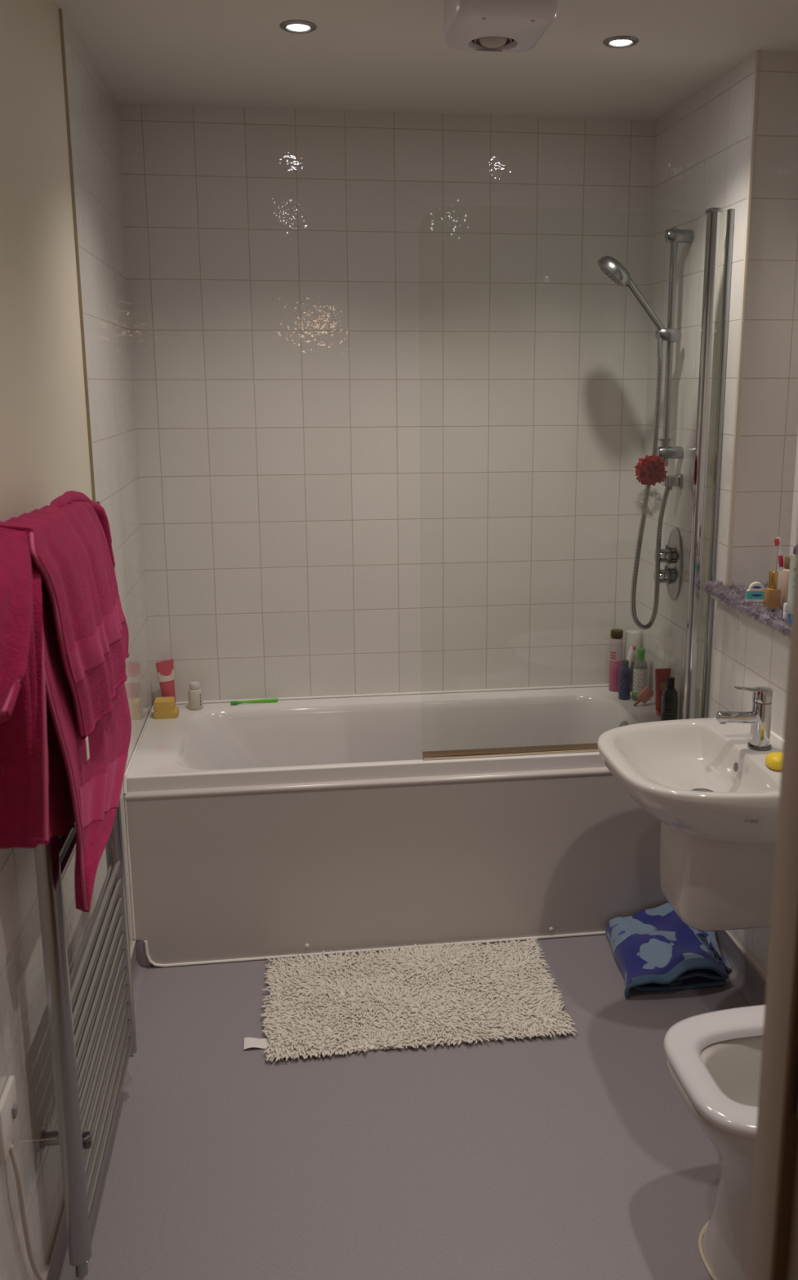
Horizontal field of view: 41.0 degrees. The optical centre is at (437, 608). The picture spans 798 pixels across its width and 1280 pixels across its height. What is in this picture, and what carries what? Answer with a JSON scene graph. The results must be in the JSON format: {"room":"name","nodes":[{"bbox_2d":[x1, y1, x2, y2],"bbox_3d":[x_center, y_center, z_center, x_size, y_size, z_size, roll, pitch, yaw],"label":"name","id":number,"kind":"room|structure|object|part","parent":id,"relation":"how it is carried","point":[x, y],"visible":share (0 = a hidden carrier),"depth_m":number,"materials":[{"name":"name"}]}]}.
{"room":"bathroom","nodes":[
{"label":"bathroom","id":0,"kind":"room"},
{"bbox_2d":[0,0,152,1279],"bbox_3d":[-0.826,-0.036,2.147,0.100,2.481,2.750,-2,12,-8],"label":"wall","id":1,"kind":"structure","parent":0,"point":[44,446],"depth_m":2.20,"materials":[{"name":"white paint"}]},
{"bbox_2d":[0,1075,18,1161],"bbox_3d":[-0.676,0.804,1.681,0.016,0.090,0.090,-2,12,-8],"label":"fused spur","id":2,"kind":"object","parent":1,"relation":"attached to","point":[9,1116],"visible":1,"depth_m":1.67,"materials":[{"name":"white plastic"}]},
{"bbox_2d":[8,1144,84,1279],"bbox_3d":[-0.667,1.042,1.807,0.035,0.439,0.186,1,12,6],"label":"power flex","id":3,"kind":"object","parent":1,"relation":"attached to","point":[37,1273],"visible":1,"depth_m":1.72,"materials":[{"name":"beige plastic"}]},
{"bbox_2d":[58,8,95,500],"bbox_3d":[-0.855,-0.658,2.567,0.007,1.438,0.004,-2,12,-8],"label":"trim","id":4,"kind":"structure","parent":1,"relation":"attached to","point":[60,14],"depth_m":2.52,"materials":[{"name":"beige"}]},
{"bbox_2d":[33,500,137,1278],"bbox_3d":[-0.704,0.491,2.086,0.092,1.335,0.648,-2,12,-8],"label":"towel radiator","id":5,"kind":"object","parent":1,"relation":"attached to","point":[91,1010],"visible":0.64,"depth_m":1.95,"materials":[{"name":"silver metal"}]},
{"bbox_2d":[0,527,75,848],"bbox_3d":[-0.605,0.161,1.544,0.111,0.560,0.520,-2,12,-8],"label":"bath towel","id":6,"kind":"object","parent":5,"relation":"hanging from","point":[36,806],"visible":0.79,"depth_m":1.49,"materials":[{"name":"pink fabric"}]},
{"bbox_3d":[-0.644,0.535,1.789,0.036,1.300,0.038,-2,12,-8],"label":"post","id":7,"kind":"part","parent":5,"relation":"part of","materials":[{"name":"silver metal"}]},
{"bbox_2d":[0,490,131,911],"bbox_3d":[-0.646,0.129,1.913,0.133,0.652,0.745,-2,12,-8],"label":"bath towel","id":8,"kind":"object","parent":5,"relation":"hanging from","point":[86,635],"visible":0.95,"depth_m":1.76,"materials":[{"name":"pink fabric"}]},
{"bbox_3d":[-0.729,0.410,2.380,0.036,1.300,0.038,-2,12,-8],"label":"post","id":9,"kind":"part","parent":5,"relation":"part of","materials":[{"name":"silver metal"}]},
{"bbox_2d":[43,939,151,1279],"bbox_3d":[-0.710,1.192,2.114,0.045,0.091,2.150,-2,12,-8],"label":"baseboard","id":10,"kind":"structure","parent":1,"relation":"attached to","point":[58,1267],"depth_m":2.04,"materials":[{"name":"grey plastic"}]},
{"bbox_2d":[117,102,656,704],"bbox_3d":[-0.046,-0.359,3.663,2.080,2.481,0.100,-2,12,-8],"label":"wall","id":11,"kind":"structure","parent":0,"point":[286,328],"depth_m":3.52,"materials":[{"name":"white tile"}]},
{"bbox_2d":[73,933,750,1279],"bbox_3d":[0.168,1.198,2.537,2.100,0.100,2.980,-2,12,-8],"label":"floor","id":12,"kind":"structure","parent":0,"point":[581,1156],"depth_m":2.34,"materials":[{"name":"grey plastic"}]},
{"bbox_2d":[123,684,677,967],"bbox_3d":[-0.076,0.653,3.455,1.700,0.585,0.709,-2,12,-8],"label":"bathtub","id":13,"kind":"object","parent":12,"relation":"on","point":[288,827],"visible":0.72,"depth_m":3.13,"materials":[{"name":"white plastic"}]},
{"bbox_2d":[155,658,175,700],"bbox_3d":[-0.909,0.254,3.565,0.058,0.171,0.034,-2,12,-8],"label":"tube","id":14,"kind":"object","parent":13,"relation":"on","point":[165,669],"visible":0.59,"depth_m":3.55,"materials":[{"name":"red plastic"}]},
{"bbox_2d":[153,696,178,719],"bbox_3d":[-0.893,0.326,3.501,0.078,0.055,0.062,-2,12,-8],"label":"sponge","id":15,"kind":"object","parent":13,"relation":"on","point":[163,707],"visible":1,"depth_m":3.47,"materials":[{"name":"yellow"}]},
{"bbox_2d":[187,681,203,710],"bbox_3d":[-0.813,0.292,3.574,0.047,0.090,0.047,-2,12,-8],"label":"pill bottle","id":16,"kind":"object","parent":13,"relation":"on","point":[194,693],"visible":1,"depth_m":3.56,"materials":[{"name":"beige plastic"}]},
{"bbox_2d":[230,697,277,705],"bbox_3d":[-0.626,0.318,3.637,0.160,0.014,0.019,-2,12,-10],"label":"toothbrush","id":17,"kind":"object","parent":13,"relation":"on","point":[273,700],"visible":1,"depth_m":3.64,"materials":[{"name":"green plastic"}]},
{"bbox_3d":[-0.607,0.316,3.644,0.121,0.014,0.011,-2,12,-9],"label":"handle","id":18,"kind":"part","parent":17,"relation":"part of","materials":[{"name":"green plastic"}]},
{"bbox_2d":[126,686,660,791],"bbox_3d":[-0.078,0.574,3.448,1.698,0.409,0.689,-2,12,-8],"label":"tub","id":19,"kind":"object","parent":13,"relation":"in","point":[344,740],"depth_m":3.60,"materials":[{"name":"white ceramic"}]},
{"bbox_3d":[-0.030,0.746,3.141,1.693,0.532,0.050,-2,12,-8],"label":"panel","id":20,"kind":"part","parent":13,"relation":"part of","materials":[{"name":"grey plastic"}]},
{"bbox_2d":[608,628,622,691],"bbox_3d":[0.631,0.183,3.766,0.045,0.219,0.045,-2,12,-8],"label":"bottle","id":21,"kind":"object","parent":13,"relation":"on","point":[616,634],"visible":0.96,"depth_m":3.75,"materials":[{"name":"pink plastic"}]},
{"bbox_2d":[609,651,615,659],"bbox_3d":[0.630,0.162,3.762,0.046,0.026,0.046,-2,12,-8],"label":"print","id":22,"kind":"object","parent":21,"relation":"on","point":[612,654],"depth_m":3.74,"materials":[{"name":"red paint"}]},
{"bbox_2d":[617,659,630,699],"bbox_3d":[0.645,0.245,3.674,0.041,0.136,0.041,-2,12,-8],"label":"bottle","id":23,"kind":"object","parent":13,"relation":"on","point":[624,679],"visible":1,"depth_m":3.66,"materials":[{"name":"blue plastic"}]},
{"bbox_2d":[626,645,635,667],"bbox_3d":[0.664,0.213,3.728,0.057,0.168,0.022,-4,13,-18],"label":"razor","id":24,"kind":"object","parent":13,"relation":"on","point":[631,650],"visible":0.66,"depth_m":3.71,"materials":[{"name":"grey plastic"}]},
{"bbox_2d":[623,629,640,691],"bbox_3d":[0.690,0.184,3.776,0.058,0.214,0.058,-2,12,-8],"label":"shampoo bottle","id":25,"kind":"object","parent":13,"relation":"on","point":[632,637],"visible":0.58,"depth_m":3.74,"materials":[{"name":"grey plastic"}]},
{"bbox_2d":[631,648,647,701],"bbox_3d":[0.694,0.227,3.652,0.050,0.182,0.038,-2,12,-8],"label":"bottle","id":26,"kind":"object","parent":13,"relation":"on","point":[640,667],"visible":0.89,"depth_m":3.64,"materials":[{"name":"grey plastic"}]},
{"bbox_2d":[632,686,653,706],"bbox_3d":[0.696,0.298,3.601,0.070,0.065,0.019,-3,12,-15],"label":"soap","id":27,"kind":"object","parent":13,"relation":"on","point":[646,693],"visible":1,"depth_m":3.60,"materials":[{"name":"red"}]},
{"bbox_2d":[654,668,670,715],"bbox_3d":[0.736,0.273,3.494,0.040,0.156,0.038,8,14,32],"label":"tube","id":28,"kind":"object","parent":13,"relation":"on","point":[660,674],"visible":0.79,"depth_m":3.48,"materials":[{"name":"red plastic"}]},
{"bbox_2d":[658,681,666,690],"bbox_3d":[0.737,0.254,3.478,0.029,0.028,0.004,-2,12,-8],"label":"print","id":29,"kind":"object","parent":28,"relation":"attached to","point":[662,685],"depth_m":3.48,"materials":[{"name":"beige"}]},
{"bbox_2d":[660,676,677,720],"bbox_3d":[0.742,0.294,3.404,0.051,0.152,0.037,-2,12,-8],"label":"bottle","id":30,"kind":"object","parent":13,"relation":"on","point":[668,707],"visible":0.85,"depth_m":3.39,"materials":[{"name":"black plastic"}]},
{"bbox_2d":[243,937,577,1062],"bbox_3d":[-0.090,1.058,2.918,0.857,0.019,0.505,-2,12,-8],"label":"bath mat","id":31,"kind":"object","parent":12,"relation":"on","point":[423,997],"visible":1,"depth_m":2.89,"materials":[{"name":"beige fabric"}]},
{"bbox_2d":[604,902,731,997],"bbox_3d":[0.660,0.970,3.078,0.348,0.121,0.350,-2,12,-8],"label":"towel","id":32,"kind":"object","parent":12,"relation":"on","point":[653,949],"visible":0.91,"depth_m":3.01,"materials":[{"name":"blue fabric"}]},
{"bbox_2d":[662,1004,764,1279],"bbox_3d":[0.713,1.041,2.015,0.554,0.425,0.378,-2,12,-8],"label":"toilet","id":33,"kind":"object","parent":12,"relation":"on","point":[713,1058],"visible":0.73,"depth_m":1.99,"materials":[{"name":"white ceramic"}]},
{"bbox_3d":[0.674,0.844,1.968,0.477,0.020,0.378,-2,12,-8],"label":"seat","id":34,"kind":"part","parent":33,"relation":"part of","materials":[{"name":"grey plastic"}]},
{"bbox_2d":[53,0,797,120],"bbox_3d":[0.164,-1.327,2.002,2.100,0.100,2.980,-2,12,-8],"label":"ceiling","id":35,"kind":"structure","parent":0,"point":[379,55],"depth_m":2.76,"materials":[{"name":"white paint"}]},
{"bbox_2d":[280,19,316,33],"bbox_3d":[-0.332,-1.385,2.537,0.087,0.006,0.087,-2,12,-8],"label":"recessed light","id":36,"kind":"object","parent":35,"relation":"in","point":[296,26],"visible":1,"depth_m":2.53,"materials":[{"name":"silver metal"}]},
{"bbox_2d":[443,0,557,52],"bbox_3d":[0.129,-1.264,2.233,0.206,0.118,0.262,-2,12,-8],"label":"fan","id":37,"kind":"object","parent":35,"relation":"attached to","point":[484,25],"visible":1,"depth_m":2.19,"materials":[{"name":"white plastic"}]},
{"bbox_2d":[602,35,638,48],"bbox_3d":[0.456,-1.411,2.654,0.087,0.006,0.087,-2,12,-8],"label":"recessed light","id":38,"kind":"object","parent":35,"relation":"in","point":[615,42],"visible":1,"depth_m":2.65,"materials":[{"name":"silver metal"}]},
{"bbox_2d":[636,50,797,978],"bbox_3d":[1.045,-0.094,2.406,0.280,2.481,2.750,-2,12,-8],"label":"wall","id":39,"kind":"structure","parent":0,"point":[702,153],"depth_m":2.99,"materials":[{"name":"white tile"}]},
{"bbox_2d":[418,204,733,759],"bbox_3d":[0.380,-0.324,2.995,0.862,1.533,0.044,-2,12,-8],"label":"screen","id":40,"kind":"object","parent":39,"relation":"attached to","point":[713,214],"visible":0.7,"depth_m":3.02,"materials":[{"name":"clear glass"}]},
{"bbox_3d":[0.751,-0.332,3.048,0.032,1.517,0.038,-2,12,-8],"label":"hinge post","id":41,"kind":"part","parent":40,"relation":"part of","materials":[{"name":"silver metal"}]},
{"bbox_2d":[653,527,682,599],"bbox_3d":[0.730,-0.141,3.414,0.066,0.236,0.132,-2,12,-8],"label":"shower valve","id":42,"kind":"object","parent":39,"relation":"attached to","point":[672,553],"visible":0.93,"depth_m":3.39,"materials":[{"name":"grey metal"}]},
{"bbox_3d":[0.726,-0.104,3.421,0.057,0.052,0.052,-2,12,-8],"label":"knob","id":43,"kind":"part","parent":42,"relation":"part of","materials":[{"name":"silver metal"}]},
{"bbox_3d":[0.725,-0.170,3.407,0.057,0.052,0.052,-2,12,-8],"label":"knob","id":44,"kind":"part","parent":42,"relation":"part of","materials":[{"name":"silver metal"}]},
{"bbox_3d":[0.758,-0.142,3.417,0.009,0.236,0.132,-2,12,-8],"label":"valve plate","id":45,"kind":"part","parent":42,"relation":"part of","materials":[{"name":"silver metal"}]},
{"bbox_2d":[661,473,682,489],"bbox_3d":[0.735,-0.398,3.348,0.058,0.050,0.046,-2,12,-8],"label":"outlet","id":46,"kind":"object","parent":39,"relation":"attached to","point":[676,480],"visible":0.88,"depth_m":3.33,"materials":[{"name":"grey metal"}]},
{"bbox_2d":[654,226,693,465],"bbox_3d":[0.713,-0.794,3.256,0.103,0.708,0.052,-2,12,-8],"label":"shower rail","id":47,"kind":"object","parent":39,"relation":"attached to","point":[673,236],"visible":0.98,"depth_m":3.23,"materials":[{"name":"grey metal"}]},
{"bbox_2d":[596,255,664,330],"bbox_3d":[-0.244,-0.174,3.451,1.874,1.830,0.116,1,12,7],"label":"shower","id":48,"kind":"object","parent":47,"relation":"attached to","point":[610,266],"visible":0.96,"depth_m":3.18,"materials":[{"name":"grey metal"}]},
{"bbox_3d":[0.618,-0.920,3.212,0.145,0.172,0.030,-2,12,-8],"label":"handle","id":49,"kind":"part","parent":48,"relation":"part of","materials":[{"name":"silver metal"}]},
{"bbox_2d":[630,337,669,630],"bbox_3d":[0.675,-0.386,3.318,0.135,0.925,0.038,-5,13,-22],"label":"shower hose","id":50,"kind":"object","parent":48,"relation":"hanging from","point":[659,377],"visible":0.93,"depth_m":3.35,"materials":[{"name":"grey metal"}]},
{"bbox_2d":[633,454,666,486],"bbox_3d":[0.655,-0.425,3.278,0.104,0.098,0.102,-2,12,-8],"label":"bath puff","id":51,"kind":"object","parent":47,"relation":"hanging from","point":[650,470],"visible":1,"depth_m":3.25,"materials":[{"name":"red plastic"}]},
{"bbox_3d":[0.710,-0.793,3.259,0.021,0.705,0.021,-2,12,-8],"label":"rail","id":52,"kind":"part","parent":47,"relation":"part of","materials":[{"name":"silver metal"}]},
{"bbox_2d":[596,717,782,931],"bbox_3d":[0.652,0.558,2.655,0.476,0.426,0.560,-2,12,-8],"label":"washbasin","id":53,"kind":"object","parent":39,"relation":"attached to","point":[714,797],"visible":0.94,"depth_m":2.56,"materials":[{"name":"white ceramic"}]},
{"bbox_2d":[596,717,782,844],"bbox_3d":[0.651,0.442,2.630,0.473,0.174,0.560,-2,12,-8],"label":"basin","id":54,"kind":"object","parent":53,"relation":"in","point":[700,778],"depth_m":2.61,"materials":[{"name":"white ceramic"}]},
{"bbox_2d":[715,686,772,751],"bbox_3d":[0.762,0.270,2.638,0.142,0.159,0.058,-2,12,-8],"label":"mixer tap","id":55,"kind":"object","parent":53,"relation":"on","point":[759,718],"visible":1,"depth_m":2.62,"materials":[{"name":"silver metal"}]},
{"bbox_3d":[0.742,0.270,2.635,0.102,0.035,0.029,-2,12,-8],"label":"spout","id":56,"kind":"part","parent":55,"relation":"part of","materials":[{"name":"silver metal"}]},
{"bbox_3d":[0.772,0.199,2.625,0.086,0.014,0.032,-2,12,-8],"label":"lever","id":57,"kind":"part","parent":55,"relation":"part of","materials":[{"name":"silver metal"}]},
{"bbox_2d":[764,751,782,770],"bbox_3d":[0.813,0.360,2.517,0.073,0.032,0.057,-2,12,-8],"label":"soap bar","id":58,"kind":"object","parent":53,"relation":"on","point":[772,760],"visible":0.55,"depth_m":2.50,"materials":[{"name":"yellow"}]},
{"bbox_2d":[714,930,766,1005],"bbox_3d":[0.944,1.153,2.286,0.030,0.091,2.034,-2,12,-8],"label":"baseboard","id":59,"kind":"structure","parent":39,"relation":"attached to","point":[744,974],"depth_m":2.97,"materials":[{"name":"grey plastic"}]},
{"bbox_2d":[724,49,760,593],"bbox_3d":[0.823,-0.736,2.878,0.012,1.421,0.010,-2,12,-8],"label":"trim","id":60,"kind":"structure","parent":39,"relation":"attached to","point":[757,55],"depth_m":2.86,"materials":[{"name":"silver plastic"}]},
{"bbox_2d":[710,592,790,636],"bbox_3d":[0.961,0.064,2.582,0.208,0.018,1.050,-2,12,-8],"label":"trim","id":61,"kind":"structure","parent":39,"relation":"attached to","point":[714,596],"depth_m":3.00,"materials":[{"name":"white plastic"}]},
{"bbox_2d":[703,579,791,639],"bbox_3d":[0.948,0.026,2.652,0.255,0.069,0.947,-2,12,-8],"label":"mat","id":62,"kind":"object","parent":61,"relation":"on","point":[773,618],"visible":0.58,"depth_m":2.84,"materials":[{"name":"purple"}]},
{"bbox_2d":[745,582,764,601],"bbox_3d":[0.857,-0.045,2.871,0.049,0.052,0.019,1,12,4],"label":"dispenser","id":63,"kind":"object","parent":62,"relation":"on","point":[754,592],"visible":0.92,"depth_m":2.86,"materials":[{"name":"white"}]},
{"bbox_2d":[762,570,780,609],"bbox_3d":[0.873,-0.048,2.775,0.040,0.099,0.032,-2,12,-8],"label":"bottle","id":64,"kind":"object","parent":62,"relation":"on","point":[771,594],"visible":0.98,"depth_m":2.76,"materials":[{"name":"brown"}]},
{"bbox_3d":[0.873,-0.030,2.779,0.039,0.060,0.031,-2,12,-8],"label":"glass","id":65,"kind":"part","parent":64,"relation":"part of","materials":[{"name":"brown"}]},
{"bbox_2d":[777,569,782,589],"bbox_3d":[0.915,-0.055,2.818,0.034,0.093,0.034,-2,12,-8],"label":"toothbrush cup","id":66,"kind":"object","parent":62,"relation":"on","point":[780,573],"visible":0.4,"depth_m":2.80,"materials":[{"name":"white"}]},
{"bbox_2d":[773,537,782,571],"bbox_3d":[0.904,-0.103,2.808,0.044,0.170,0.015,-2,12,-8],"label":"toothbrush","id":67,"kind":"object","parent":66,"relation":"in","point":[777,540],"visible":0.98,"depth_m":2.80,"materials":[{"name":"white plastic"}]},
{"bbox_2d":[782,602,787,619],"bbox_3d":[0.871,0.007,2.657,0.018,0.040,0.018,-2,12,-8],"label":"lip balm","id":68,"kind":"object","parent":62,"relation":"on","point":[784,605],"visible":0.52,"depth_m":2.65,"materials":[{"name":"white plastic"}]},
{"bbox_2d":[779,555,795,606],"bbox_3d":[0.931,-0.071,2.796,0.052,0.133,0.033,-2,12,-8],"label":"wash bottle","id":69,"kind":"object","parent":62,"relation":"on","point":[784,578],"visible":0.33,"depth_m":2.79,"materials":[{"name":"beige plastic"}]},
{"bbox_2d":[786,556,795,624],"bbox_3d":[0.871,-0.044,2.592,0.036,0.165,0.033,-11,16,-42],"label":"toothpaste tube","id":70,"kind":"object","parent":62,"relation":"on","point":[792,559],"visible":0.57,"depth_m":2.58,"materials":[{"name":"grey plastic"}]},
{"bbox_2d":[792,545,795,555],"bbox_3d":[0.987,-0.102,2.902,0.043,0.150,0.043,-2,12,-8],"label":"jar","id":71,"kind":"object","parent":62,"relation":"on","point":[794,547],"visible":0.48,"depth_m":2.89,"materials":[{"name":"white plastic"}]},
{"bbox_3d":[0.365,0.227,0.894,2.100,2.481,0.120,-2,12,-8],"label":"wall","id":72,"kind":"structure","parent":0,"visible":0},
{"bbox_2d":[745,533,797,1279],"bbox_3d":[-0.065,0.424,0.865,0.926,2.110,0.143,-2,12,-8],"label":"door","id":73,"kind":"structure","parent":72,"relation":"in","point":[772,1245],"depth_m":0.95,"materials":[{"name":"brown paint"}]}
]}

